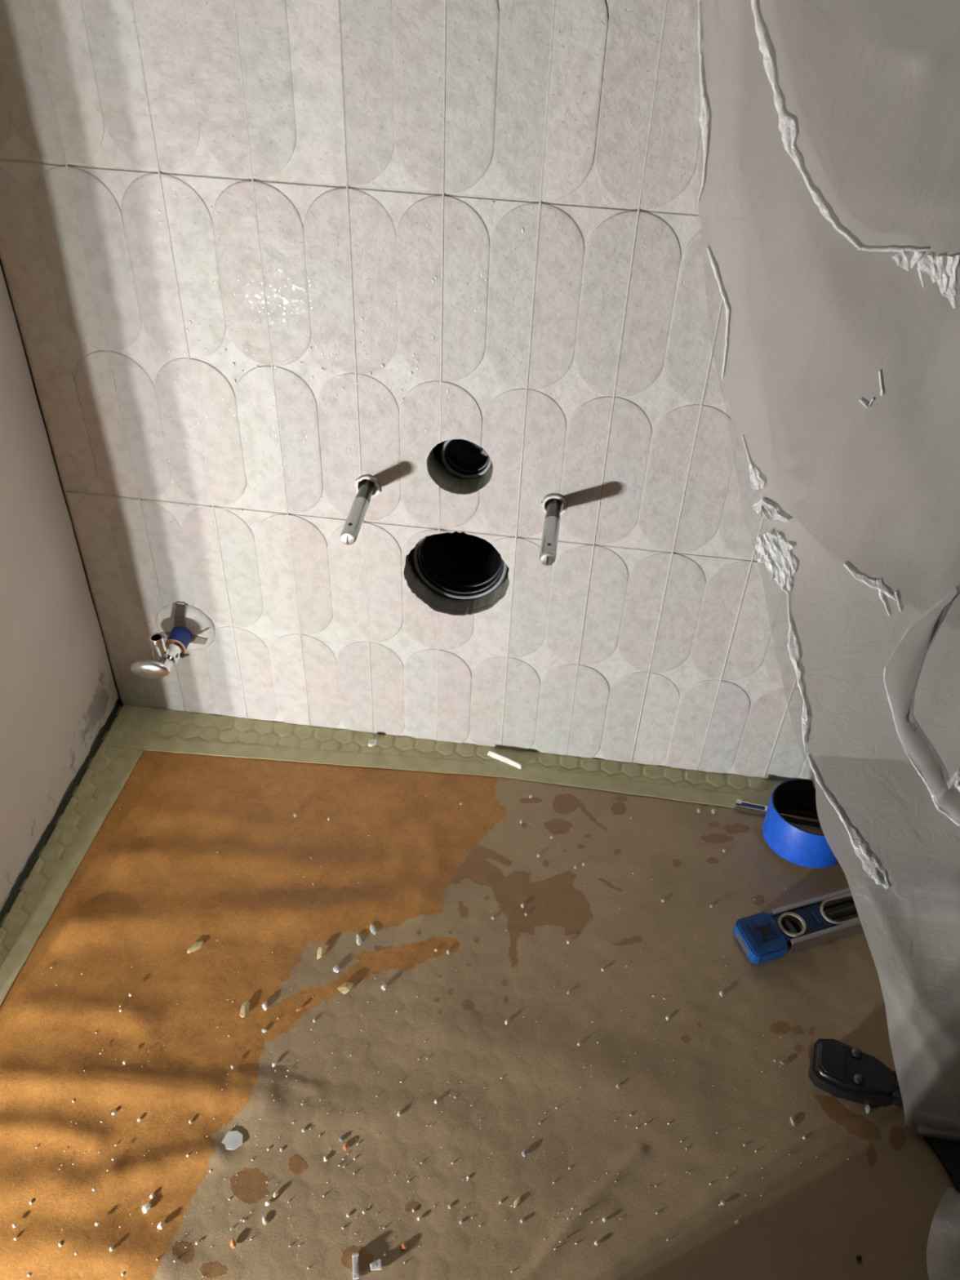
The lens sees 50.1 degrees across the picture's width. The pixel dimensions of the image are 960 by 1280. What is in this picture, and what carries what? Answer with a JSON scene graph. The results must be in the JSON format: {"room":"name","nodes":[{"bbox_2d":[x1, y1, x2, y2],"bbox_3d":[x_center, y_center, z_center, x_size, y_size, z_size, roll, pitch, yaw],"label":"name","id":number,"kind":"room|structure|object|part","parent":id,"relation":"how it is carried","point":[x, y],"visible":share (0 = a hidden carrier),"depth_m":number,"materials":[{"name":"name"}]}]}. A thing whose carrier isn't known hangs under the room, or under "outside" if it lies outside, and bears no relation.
{"room":"building under construction","nodes":[
{"label":"building under construction","id":0,"kind":"room"},
{"bbox_2d":[0,265,118,912],"bbox_3d":[-0.479,-0.212,0.605,0.107,1.240,0.581,6,41,4],"label":"wall","id":1,"kind":"structure","parent":0,"point":[58,691],"depth_m":0.98,"materials":[{"name":"paint"}]},
{"bbox_2d":[0,700,123,927],"bbox_3d":[0.003,0.551,0.709,1.420,0.052,1.300,6,41,4],"label":"floor","id":2,"kind":"structure","parent":0,"point":[52,825],"depth_m":1.07,"materials":[{"name":"concrete"}]},
{"bbox_2d":[101,704,801,817],"bbox_3d":[0.089,0.150,1.130,1.020,0.002,0.066,6,41,4],"label":"tape","id":3,"kind":"object","parent":2,"relation":"on","point":[134,727],"visible":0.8,"depth_m":1.14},
{"bbox_2d":[368,738,377,746],"bbox_3d":[-0.120,0.115,1.155,0.012,0.004,0.009,-9,43,-13],"label":"chip","id":4,"kind":"object","parent":3,"relation":"on","point":[372,742],"visible":1,"depth_m":1.15,"materials":[{"name":"white ceramic"}]},
{"bbox_2d":[487,751,521,768],"bbox_3d":[0.027,0.134,1.143,0.043,0.009,0.005,21,45,20],"label":"shard","id":5,"kind":"object","parent":3,"relation":"on","point":[502,758],"visible":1,"depth_m":1.14},
{"bbox_2d":[0,750,959,1279],"bbox_3d":[0.053,0.515,0.708,1.095,0.006,1.149,6,41,4],"label":"kraft paper","id":6,"kind":"object","parent":2,"relation":"on","point":[416,888],"depth_m":0.89,"materials":[{"name":"brown paper"}]},
{"bbox_2d":[0,711,143,1005],"bbox_3d":[-0.430,0.299,0.932,0.053,0.002,0.660,6,41,4],"label":"tape","id":7,"kind":"object","parent":6,"relation":"on","point":[110,768],"visible":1,"depth_m":1.03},
{"bbox_2d":[142,1203,151,1213],"bbox_3d":[-0.255,0.434,0.785,0.006,0.002,0.007,7,41,5],"label":"chip","id":8,"kind":"object","parent":6,"relation":"on","point":[146,1207],"visible":1,"depth_m":0.78,"materials":[{"name":"white stone"}]},
{"bbox_2d":[156,1222,163,1229],"bbox_3d":[-0.241,0.442,0.775,0.005,0.002,0.005,0,41,-3],"label":"chip","id":9,"kind":"object","parent":6,"relation":"on","point":[160,1226],"visible":1,"depth_m":0.78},
{"bbox_2d":[186,940,203,953],"bbox_3d":[-0.265,0.285,0.955,0.017,0.003,0.008,-21,47,-25],"label":"chip","id":10,"kind":"object","parent":6,"relation":"on","point":[197,945],"visible":1,"depth_m":0.95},
{"bbox_2d":[221,1130,242,1150],"bbox_3d":[-0.198,0.401,0.825,0.017,0.001,0.015,6,41,4],"label":"flake","id":11,"kind":"object","parent":6,"relation":"on","point":[235,1138],"visible":1,"depth_m":0.82,"materials":[{"name":"white"}]},
{"bbox_2d":[230,1238,235,1248],"bbox_3d":[-0.185,0.451,0.769,0.004,0.002,0.007,-9,43,-13],"label":"chip","id":12,"kind":"object","parent":6,"relation":"on","point":[233,1243],"visible":1,"depth_m":0.77,"materials":[{"name":"orange"}]},
{"bbox_2d":[239,1000,249,1017],"bbox_3d":[-0.208,0.327,0.910,0.008,0.003,0.016,0,41,-4],"label":"chip","id":13,"kind":"object","parent":6,"relation":"on","point":[245,1007],"visible":1,"depth_m":0.91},
{"bbox_2d":[262,1215,266,1225],"bbox_3d":[-0.164,0.442,0.782,0.003,0.002,0.007,-15,44,-19],"label":"chip","id":14,"kind":"object","parent":6,"relation":"on","point":[264,1219],"visible":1,"depth_m":0.78,"materials":[{"name":"white"}]},
{"bbox_2d":[262,1001,267,1010],"bbox_3d":[-0.191,0.325,0.912,0.005,0.003,0.008,-4,42,-8],"label":"chip","id":15,"kind":"object","parent":6,"relation":"on","point":[264,1005],"visible":1,"depth_m":0.91,"materials":[{"name":"white stone"}]},
{"bbox_2d":[265,1200,270,1205],"bbox_3d":[-0.164,0.433,0.791,0.004,0.002,0.004,18,44,17],"label":"chip","id":16,"kind":"object","parent":6,"relation":"on","point":[268,1202],"visible":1,"depth_m":0.79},
{"bbox_2d":[272,1190,278,1197],"bbox_3d":[-0.158,0.429,0.796,0.004,0.002,0.006,19,44,18],"label":"chip","id":17,"kind":"object","parent":6,"relation":"on","point":[276,1193],"visible":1,"depth_m":0.80,"materials":[{"name":"beige stone"}]},
{"bbox_2d":[296,1006,302,1011],"bbox_3d":[-0.160,0.327,0.912,0.007,0.002,0.004,-23,48,-27],"label":"chip","id":18,"kind":"object","parent":6,"relation":"on","point":[299,1008],"visible":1,"depth_m":0.91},
{"bbox_2d":[316,944,328,959],"bbox_3d":[-0.147,0.289,0.955,0.009,0.003,0.018,16,43,15],"label":"chip","id":19,"kind":"object","parent":6,"relation":"on","point":[322,949],"visible":1,"depth_m":0.95,"materials":[{"name":"beige stone"}]},
{"bbox_2d":[333,964,338,973],"bbox_3d":[-0.132,0.302,0.943,0.005,0.002,0.008,-8,42,-12],"label":"chip","id":20,"kind":"object","parent":6,"relation":"on","point":[335,968],"visible":1,"depth_m":0.94,"materials":[{"name":"white stone"}]},
{"bbox_2d":[342,1143,347,1150],"bbox_3d":[-0.108,0.407,0.824,0.004,0.002,0.005,-2,41,-5],"label":"chip","id":21,"kind":"object","parent":6,"relation":"on","point":[344,1147],"visible":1,"depth_m":0.82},
{"bbox_2d":[337,982,354,994],"bbox_3d":[-0.121,0.314,0.929,0.014,0.003,0.010,-30,51,-32],"label":"chip","id":22,"kind":"object","parent":6,"relation":"on","point":[346,987],"visible":1,"depth_m":0.93,"materials":[{"name":"beige wood"}]},
{"bbox_3d":[-0.092,0.463,0.760,0.005,0.004,0.017,-3,42,-7],"label":"metal strip","id":23,"kind":"part","parent":6,"relation":"part of","materials":[{"name":"silver metal"}]},
{"bbox_2d":[355,933,362,945],"bbox_3d":[-0.114,0.282,0.967,0.005,0.002,0.012,-8,42,-12],"label":"chip","id":24,"kind":"object","parent":6,"relation":"on","point":[359,941],"visible":1,"depth_m":0.97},
{"bbox_2d":[369,923,376,934],"bbox_3d":[-0.102,0.275,0.976,0.005,0.002,0.013,-13,44,-17],"label":"chip","id":25,"kind":"object","parent":6,"relation":"on","point":[372,928],"visible":1,"depth_m":0.97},
{"bbox_2d":[369,1258,382,1271],"bbox_3d":[-0.077,0.463,0.760,0.008,0.004,0.007,-8,42,-12],"label":"metal offcut","id":26,"kind":"object","parent":6,"relation":"on","point":[376,1265],"visible":1,"depth_m":0.76,"materials":[{"name":"silver metal"}]},
{"bbox_2d":[381,983,386,990],"bbox_3d":[-0.087,0.314,0.930,0.005,0.002,0.006,-1,41,-4],"label":"chip","id":27,"kind":"object","parent":6,"relation":"on","point":[384,986],"visible":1,"depth_m":0.93,"materials":[{"name":"white stone"}]},
{"bbox_2d":[400,1242,407,1249],"bbox_3d":[-0.057,0.455,0.772,0.005,0.002,0.005,-1,41,-4],"label":"chip","id":28,"kind":"object","parent":6,"relation":"on","point":[403,1246],"visible":1,"depth_m":0.77,"materials":[{"name":"orange stone"}]},
{"bbox_2d":[35,786,848,1276],"bbox_3d":[-0.026,0.321,0.925,0.746,0.005,0.507,6,41,4],"label":"dust specks","id":29,"kind":"object","parent":6,"relation":"on","point":[263,787],"visible":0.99,"depth_m":0.83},
{"bbox_2d":[513,1196,520,1208],"bbox_3d":[0.029,0.436,0.798,0.004,0.001,0.010,24,46,23],"label":"chip","id":30,"kind":"object","parent":6,"relation":"on","point":[516,1203],"visible":1,"depth_m":0.80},
{"bbox_2d":[521,1149,526,1156],"bbox_3d":[0.035,0.412,0.826,0.004,0.002,0.006,9,42,7],"label":"chip","id":31,"kind":"object","parent":6,"relation":"on","point":[524,1152],"visible":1,"depth_m":0.82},
{"bbox_2d":[734,799,822,830],"bbox_3d":[0.346,0.189,1.090,0.150,0.010,0.022,10,42,8],"label":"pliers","id":32,"kind":"object","parent":6,"relation":"on","point":[740,806],"visible":0.53,"depth_m":1.09,"materials":[{"name":"silver metal"}]},
{"bbox_3d":[0.362,0.188,1.094,0.121,0.007,0.011,7,41,5],"label":"handle","id":33,"kind":"part","parent":32,"relation":"part of","materials":[{"name":"black rubber"}]},
{"bbox_3d":[0.359,0.196,1.084,0.121,0.007,0.011,12,42,11],"label":"handle","id":34,"kind":"part","parent":32,"relation":"part of","materials":[{"name":"black rubber"}]},
{"bbox_2d":[733,887,863,964],"bbox_3d":[0.361,0.263,0.999,0.238,0.018,0.042,-11,43,-15],"label":"spirit level","id":35,"kind":"object","parent":6,"relation":"on","point":[762,937],"visible":0.53,"depth_m":0.98,"materials":[{"name":"metal"}]},
{"bbox_3d":[0.248,0.287,0.970,0.001,0.007,0.024,-11,43,-15],"label":"plate","id":36,"kind":"part","parent":35,"relation":"part of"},
{"bbox_3d":[0.270,0.275,0.969,0.019,0.001,0.016,-11,43,-15],"label":"socket frame","id":37,"kind":"part","parent":35,"relation":"part of","materials":[{"name":"blue plastic"}]},
{"bbox_3d":[0.366,0.251,1.014,0.180,0.018,0.005,-11,43,-15],"label":"rail","id":38,"kind":"part","parent":35,"relation":"part of","materials":[{"name":"metal"}]},
{"bbox_3d":[0.377,0.272,0.990,0.180,0.018,0.005,-11,43,-15],"label":"rail","id":39,"kind":"part","parent":35,"relation":"part of","materials":[{"name":"silver metal"}]},
{"bbox_2d":[762,778,838,868],"bbox_3d":[0.339,0.188,1.058,0.087,0.055,0.092,1,41,-2],"label":"tape roll","id":40,"kind":"object","parent":6,"relation":"on","point":[797,846],"visible":0.61,"depth_m":1.04,"materials":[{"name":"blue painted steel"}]},
{"bbox_2d":[697,0,959,1142],"bbox_3d":[0.371,-0.116,0.615,0.560,1.096,0.352,6,41,4],"label":"plastic sheet","id":41,"kind":"object","parent":6,"relation":"on","point":[828,201],"visible":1,"depth_m":0.80,"materials":[{"name":"white plastic"}]},
{"bbox_2d":[808,1038,903,1107],"bbox_3d":[0.349,0.376,0.865,0.139,0.026,0.047,16,43,14],"label":"tool","id":42,"kind":"object","parent":6,"relation":"on","point":[842,1070],"visible":0.83,"depth_m":0.86,"materials":[{"name":"plastic"}]},
{"bbox_3d":[0.299,0.355,0.872,0.022,0.002,0.032,16,43,14],"label":"plate","id":43,"kind":"part","parent":42,"relation":"part of","materials":[{"name":"black plastic"}]},
{"bbox_3d":[0.375,0.384,0.861,0.084,0.022,0.025,10,42,8],"label":"handle","id":44,"kind":"part","parent":42,"relation":"part of","materials":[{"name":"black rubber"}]},
{"bbox_2d":[856,1254,862,1262],"bbox_3d":[0.286,0.467,0.777,0.004,0.002,0.005,32,49,29],"label":"chip","id":45,"kind":"object","parent":6,"relation":"on","point":[859,1258],"visible":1,"depth_m":0.78,"materials":[{"name":"black"}]},
{"bbox_2d":[865,1105,873,1113],"bbox_3d":[0.327,0.393,0.862,0.006,0.003,0.010,31,48,28],"label":"chip","id":46,"kind":"object","parent":6,"relation":"on","point":[868,1108],"visible":1,"depth_m":0.86,"materials":[{"name":"grey stone"}]},
{"bbox_2d":[921,1133,959,1191],"bbox_3d":[0.386,0.422,0.829,0.049,0.003,0.046,6,41,4],"label":"pad","id":47,"kind":"object","parent":6,"relation":"on","point":[948,1152],"visible":1,"depth_m":0.83,"materials":[{"name":"black"}]},
{"bbox_2d":[926,1186,959,1279],"bbox_3d":[0.453,0.511,0.710,0.250,0.032,0.240,6,41,4],"label":"plastic offcut","id":48,"kind":"object","parent":6,"relation":"on","point":[943,1249],"visible":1,"depth_m":0.78,"materials":[{"name":"grey plastic"}]},
{"bbox_2d":[0,0,813,781],"bbox_3d":[0.212,-0.374,0.828,1.240,1.240,0.196,6,41,4],"label":"wall","id":49,"kind":"structure","parent":0,"point":[655,633],"depth_m":0.86,"materials":[{"name":"tile"}]},
{"bbox_2d":[130,601,215,678],"bbox_3d":[-0.318,0.004,1.074,0.064,0.067,0.101,6,41,4],"label":"angle valve","id":50,"kind":"object","parent":49,"relation":"attached to","point":[184,626],"visible":1,"depth_m":1.07,"materials":[{"name":"silver metal"}]},
{"bbox_3d":[-0.334,0.030,1.040,0.041,0.027,0.010,1,55,9],"label":"knob","id":51,"kind":"part","parent":50,"relation":"part of","materials":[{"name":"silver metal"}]},
{"bbox_2d":[148,632,169,662],"bbox_3d":[-0.328,0.009,1.051,0.018,0.032,0.016,6,41,4],"label":"outlet","id":52,"kind":"object","parent":50,"relation":"attached to","point":[160,649],"depth_m":1.05,"materials":[{"name":"silver metal"}]},
{"bbox_3d":[-0.332,-0.005,1.094,0.019,0.015,0.003,20,44,18],"label":"spacer arm","id":53,"kind":"part","parent":50,"relation":"part of"},
{"bbox_3d":[-0.314,-0.027,1.077,0.012,0.024,0.013,6,41,4],"label":"spacer arm","id":54,"kind":"part","parent":50,"relation":"part of"},
{"bbox_3d":[-0.299,-0.001,1.093,0.020,0.016,0.004,-8,42,-12],"label":"spacer arm","id":55,"kind":"part","parent":50,"relation":"part of"},
{"bbox_2d":[136,193,524,532],"bbox_3d":[-0.135,-0.220,0.888,0.329,0.329,0.001,6,41,4],"label":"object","id":56,"kind":"object","parent":49,"relation":"attached to","point":[175,195],"visible":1,"depth_m":0.87,"materials":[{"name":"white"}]},
{"bbox_2d":[340,475,380,545],"bbox_3d":[-0.107,-0.126,0.931,0.024,0.023,0.123,6,41,4],"label":"stud","id":57,"kind":"object","parent":49,"relation":"attached to","point":[369,488],"visible":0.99,"depth_m":0.92,"materials":[{"name":"metal"}]},
{"bbox_3d":[-0.103,-0.144,0.953,0.014,0.014,0.065,6,41,4],"label":"threaded rod","id":58,"kind":"part","parent":57,"relation":"part of","materials":[{"name":"metal"}]},
{"bbox_2d":[410,464,508,599],"bbox_3d":[-0.012,-0.119,1.071,0.102,0.102,0.129,6,41,4],"label":"drain pipe","id":59,"kind":"object","parent":49,"relation":"attached to","point":[462,561],"visible":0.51,"depth_m":1.07,"materials":[{"name":"plastic"}]},
{"bbox_2d":[440,439,492,479],"bbox_3d":[-0.005,-0.209,0.994,0.049,0.049,0.126,6,41,4],"label":"pipe","id":60,"kind":"object","parent":49,"relation":"attached to","point":[464,456],"visible":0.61,"depth_m":0.97,"materials":[{"name":"plastic"}]},
{"bbox_2d":[539,493,566,565],"bbox_3d":[0.065,-0.107,0.920,0.022,0.022,0.123,6,41,4],"label":"stud","id":61,"kind":"object","parent":49,"relation":"attached to","point":[553,508],"visible":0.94,"depth_m":0.90,"materials":[{"name":"metal"}]},
{"bbox_3d":[0.068,-0.126,0.941,0.014,0.014,0.065,6,41,4],"label":"threaded rod","id":62,"kind":"part","parent":61,"relation":"part of","materials":[{"name":"metal"}]},
{"bbox_2d":[759,926,772,937],"bbox_3d":[0.270,0.275,0.969,0.009,0.001,0.009,-11,43,-15],"label":"socket","id":63,"kind":"object","parent":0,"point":[766,931],"depth_m":0.97,"materials":[{"name":"black plastic"}]}
]}

